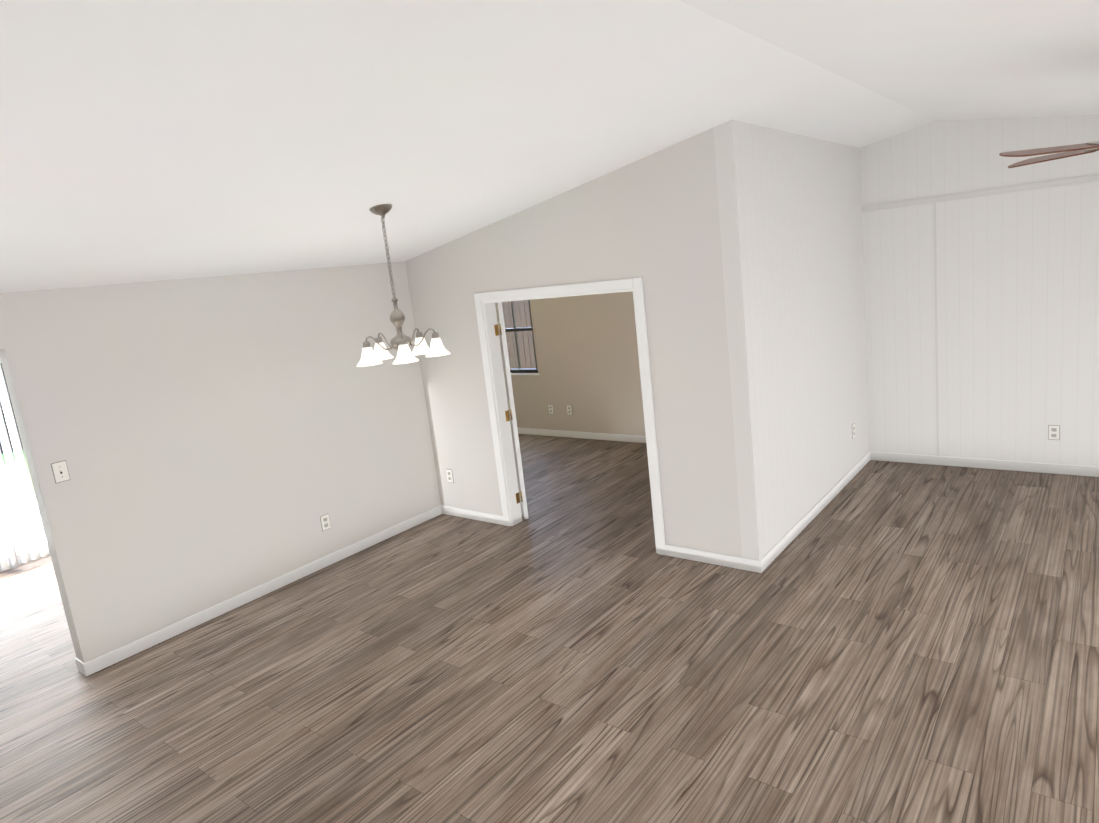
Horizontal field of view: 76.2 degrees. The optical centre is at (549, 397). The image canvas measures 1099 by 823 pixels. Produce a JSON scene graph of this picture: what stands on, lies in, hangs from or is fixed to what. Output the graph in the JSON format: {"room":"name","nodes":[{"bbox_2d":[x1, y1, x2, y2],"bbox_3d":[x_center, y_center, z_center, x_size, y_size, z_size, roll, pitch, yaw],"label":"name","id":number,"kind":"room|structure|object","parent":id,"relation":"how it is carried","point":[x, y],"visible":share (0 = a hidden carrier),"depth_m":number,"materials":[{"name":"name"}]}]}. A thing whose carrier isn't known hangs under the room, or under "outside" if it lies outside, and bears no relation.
{"room":"dining room","nodes":[
{"label":"dining room","id":0,"kind":"room"},
{"bbox_2d":[0,261,440,662],"bbox_3d":[-3.096,0.507,4.040,0.120,2.500,6.190,2,13,39],"label":"wall","id":1,"kind":"structure","parent":0,"point":[213,440],"depth_m":4.86,"materials":[{"name":"beige paint"}]},
{"bbox_2d":[0,348,84,662],"bbox_3d":[-3.682,0.944,3.332,0.134,2.030,2.210,2,13,39],"label":"door frame","id":2,"kind":"structure","parent":1,"relation":"attached to","point":[38,495],"depth_m":4.15,"materials":[{"name":"beige paint"}]},
{"bbox_2d":[51,460,70,483],"bbox_3d":[-2.903,0.442,4.168,0.018,0.124,0.078,2,13,39],"label":"light switch","id":3,"kind":"object","parent":1,"relation":"attached to","point":[60,471],"visible":1,"depth_m":4.17,"materials":[{"name":"white plastic"}]},
{"bbox_2d":[79,506,442,675],"bbox_3d":[-1.927,1.356,5.430,0.017,0.085,2.993,2,13,39],"label":"baseboard","id":4,"kind":"structure","parent":1,"relation":"attached to","point":[99,663],"depth_m":5.06,"materials":[{"name":"white wood"}]},
{"bbox_2d":[320,514,330,530],"bbox_3d":[-1.785,0.996,5.593,0.008,0.124,0.078,2,13,39],"label":"electrical outlet","id":5,"kind":"object","parent":1,"relation":"attached to","point":[325,522],"visible":1,"depth_m":5.59,"materials":[{"name":"white plastic"}]},
{"bbox_2d":[0,0,935,292],"bbox_3d":[-0.988,-1.141,3.664,3.800,0.756,9.140,2,13,39],"label":"ceiling slope","id":6,"kind":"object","parent":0,"point":[150,140],"visible":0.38,"depth_m":2.84,"materials":[{"name":"white paint"}]},
{"bbox_2d":[357,204,450,366],"bbox_3d":[-0.961,-0.688,4.228,0.546,0.935,0.564,2,13,39],"label":"chandelier","id":7,"kind":"object","parent":6,"relation":"hanging from","point":[400,342],"visible":1,"depth_m":4.22,"materials":[{"name":"white glass"}]},
{"bbox_2d":[0,434,1098,822],"bbox_3d":[-0.330,1.551,3.871,10.540,0.100,9.140,2,13,39],"label":"floor","id":8,"kind":"structure","parent":0,"point":[886,642],"depth_m":3.72,"materials":[{"name":"laminate"}]},
{"bbox_2d":[405,128,741,556],"bbox_3d":[-0.036,-0.433,5.456,3.080,3.150,0.120,2,13,39],"label":"wall","id":9,"kind":"structure","parent":0,"point":[652,221],"depth_m":4.84,"materials":[{"name":"beige paint"}]},
{"bbox_2d":[446,469,453,482],"bbox_3d":[-0.910,0.714,6.394,0.078,0.124,0.008,2,13,39],"label":"electrical outlet","id":10,"kind":"object","parent":9,"relation":"attached to","point":[449,475],"visible":1,"depth_m":6.39,"materials":[{"name":"white plastic"}]},
{"bbox_2d":[439,505,503,524],"bbox_3d":[-0.693,1.055,6.307,0.765,0.085,0.017,2,13,39],"label":"baseboard","id":11,"kind":"structure","parent":9,"relation":"attached to","point":[454,511],"depth_m":6.29,"materials":[{"name":"white wood"}]},
{"bbox_2d":[494,324,498,335],"bbox_3d":[-0.437,-0.559,5.808,0.002,0.090,0.043,2,13,39],"label":"hinge plate","id":12,"kind":"object","parent":9,"relation":"attached to","point":[495,326],"depth_m":5.80,"materials":[{"name":"gold metal"}]},
{"bbox_2d":[505,410,509,421],"bbox_3d":[-0.356,0.155,5.937,0.002,0.090,0.043,2,13,39],"label":"hinge plate","id":13,"kind":"object","parent":9,"relation":"attached to","point":[507,411],"depth_m":5.94,"materials":[{"name":"gold metal"}]},
{"bbox_2d":[495,302,528,518],"bbox_3d":[-0.376,0.083,6.302,0.171,1.900,0.713,-8,10,-10],"label":"door leaf","id":14,"kind":"structure","parent":9,"relation":"in","point":[510,400],"depth_m":6.00,"materials":[{"name":"white wood"}]},
{"bbox_2d":[516,492,519,502],"bbox_3d":[-0.274,0.869,6.067,0.002,0.090,0.043,2,13,39],"label":"hinge plate","id":15,"kind":"object","parent":9,"relation":"attached to","point":[517,494],"depth_m":6.06,"materials":[{"name":"gold metal"}]},
{"bbox_2d":[474,277,665,555],"bbox_3d":[0.162,0.132,5.458,1.585,2.000,0.162,2,13,39],"label":"door frame","id":16,"kind":"structure","parent":9,"relation":"attached to","point":[636,284],"depth_m":5.52,"materials":[{"name":"white wood"}]},
{"bbox_2d":[665,544,758,572],"bbox_3d":[1.110,1.110,4.867,0.680,0.085,0.017,2,13,39],"label":"baseboard","id":17,"kind":"structure","parent":9,"relation":"attached to","point":[747,564],"depth_m":4.84,"materials":[{"name":"white wood"}]},
{"bbox_2d":[713,120,868,560],"bbox_3d":[2.009,-0.665,5.441,0.120,3.150,2.710,2,13,39],"label":"wall","id":18,"kind":"structure","parent":0,"point":[790,213],"depth_m":4.97,"materials":[{"name":"white paint"}]},
{"bbox_2d":[759,451,870,572],"bbox_3d":[2.222,0.838,5.659,0.013,0.085,2.703,2,13,39],"label":"baseboard","id":19,"kind":"structure","parent":18,"relation":"attached to","point":[798,528],"depth_m":5.38,"materials":[{"name":"white wood"}]},
{"bbox_2d":[852,423,854,438],"bbox_3d":[2.716,0.297,6.258,0.008,0.124,0.078,2,13,39],"label":"electrical outlet","id":20,"kind":"object","parent":18,"relation":"attached to","point":[853,430],"visible":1,"depth_m":6.25,"materials":[{"name":"white plastic"}]},
{"bbox_2d":[511,115,1098,466],"bbox_3d":[2.216,-0.981,7.048,10.420,3.150,0.120,2,13,39],"label":"wall","id":21,"kind":"structure","parent":0,"point":[1018,314],"depth_m":5.96,"materials":[{"name":"white paint"}]},
{"bbox_2d":[504,300,539,374],"bbox_3d":[-0.743,-0.885,9.438,1.480,1.165,0.097,2,13,39],"label":"dining room window","id":22,"kind":"structure","parent":21,"relation":"in","point":[519,371],"depth_m":9.19,"materials":[{"name":"brown metal"}]},
{"bbox_2d":[548,404,553,413],"bbox_3d":[0.018,0.149,9.052,0.078,0.124,0.008,2,13,39],"label":"electrical outlet","id":23,"kind":"object","parent":21,"relation":"attached to","point":[551,409],"visible":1,"depth_m":9.05,"materials":[{"name":"white plastic"}]},
{"bbox_2d":[567,405,572,414],"bbox_3d":[0.252,0.157,8.865,0.078,0.124,0.008,2,13,39],"label":"electrical outlet","id":24,"kind":"object","parent":21,"relation":"attached to","point":[569,409],"visible":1,"depth_m":8.86,"materials":[{"name":"white plastic"}]},
{"bbox_2d":[517,427,645,442],"bbox_3d":[0.663,0.479,8.615,5.870,0.085,0.017,2,13,39],"label":"baseboard","id":25,"kind":"structure","parent":21,"relation":"attached to","point":[597,436],"depth_m":8.77,"materials":[{"name":"white wood"}]},
{"bbox_2d":[861,174,1098,455],"bbox_3d":[4.604,-0.549,5.150,4.300,2.275,0.009,2,13,39],"label":"batten","id":26,"kind":"object","parent":21,"relation":"attached to","point":[1030,186],"visible":1,"depth_m":5.95,"materials":[{"name":"white paint"}]},
{"bbox_2d":[871,451,1098,476],"bbox_3d":[4.723,0.605,5.366,4.270,0.085,0.017,2,13,39],"label":"baseboard","id":27,"kind":"structure","parent":21,"relation":"attached to","point":[1079,470],"depth_m":6.08,"materials":[{"name":"white wood"}]},
{"bbox_2d":[1048,425,1059,439],"bbox_3d":[4.140,0.287,5.755,0.078,0.124,0.008,2,13,39],"label":"electrical outlet","id":28,"kind":"object","parent":21,"relation":"attached to","point":[1053,432],"visible":1,"depth_m":5.75,"materials":[{"name":"white plastic"}]},
{"bbox_2d":[678,0,1098,120],"bbox_3d":[1.986,-1.047,1.284,3.820,0.759,9.140,2,13,39],"label":"ceiling slope","id":29,"kind":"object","parent":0,"point":[936,60],"visible":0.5,"depth_m":3.03,"materials":[{"name":"white paint"}]},
{"bbox_2d":[999,141,1098,167],"bbox_3d":[2.723,-1.150,3.104,1.228,0.770,1.264,2,13,39],"label":"ceiling fan","id":30,"kind":"object","parent":29,"relation":"hanging from","point":[1077,149],"visible":1,"depth_m":3.17,"materials":[{"name":"brown wood"}]},
{"bbox_3d":[-5.338,0.424,5.910,0.120,2.500,6.310,2,13,39],"label":"wall","id":31,"kind":"structure","parent":0,"visible":0},
{"bbox_2d":[0,360,49,571],"bbox_3d":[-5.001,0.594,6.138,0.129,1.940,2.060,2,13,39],"label":"vertical blinds","id":32,"kind":"object","parent":31,"relation":"attached to","point":[24,477],"visible":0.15,"depth_m":6.34,"materials":[{"name":"white plastic"}]},
{"label":"outside","id":33,"kind":"structure","parent":0,"visible":0},
{"bbox_2d":[0,449,34,505],"bbox_3d":[-10.606,-0.106,19.556,25.180,0.100,44.000,2,13,39],"label":"ground","id":34,"kind":"structure","parent":33,"point":[11,487],"depth_m":10.12,"materials":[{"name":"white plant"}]},
{"bbox_2d":[0,363,22,453],"bbox_3d":[-10.617,0.073,11.723,0.060,2.340,24.000,2,13,39],"label":"fence","id":35,"kind":"object","parent":34,"relation":"on","point":[1,448],"depth_m":12.70,"materials":[{"name":"brown wood"}]},
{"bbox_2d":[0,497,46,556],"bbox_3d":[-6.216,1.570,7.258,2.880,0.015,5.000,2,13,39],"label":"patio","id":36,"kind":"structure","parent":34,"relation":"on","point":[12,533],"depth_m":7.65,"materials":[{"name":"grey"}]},
{"bbox_3d":[11.345,-1.773,14.899,14.820,0.100,23.380,2,13,39],"label":"ground","id":37,"kind":"structure","parent":33,"visible":0},
{"bbox_2d":[502,300,535,368],"bbox_3d":[2.963,-1.414,12.191,20.500,2.040,0.060,2,13,39],"label":"fence","id":38,"kind":"object","parent":37,"relation":"on","point":[507,309],"depth_m":15.09,"materials":[{"name":"brown wood"}]}
]}

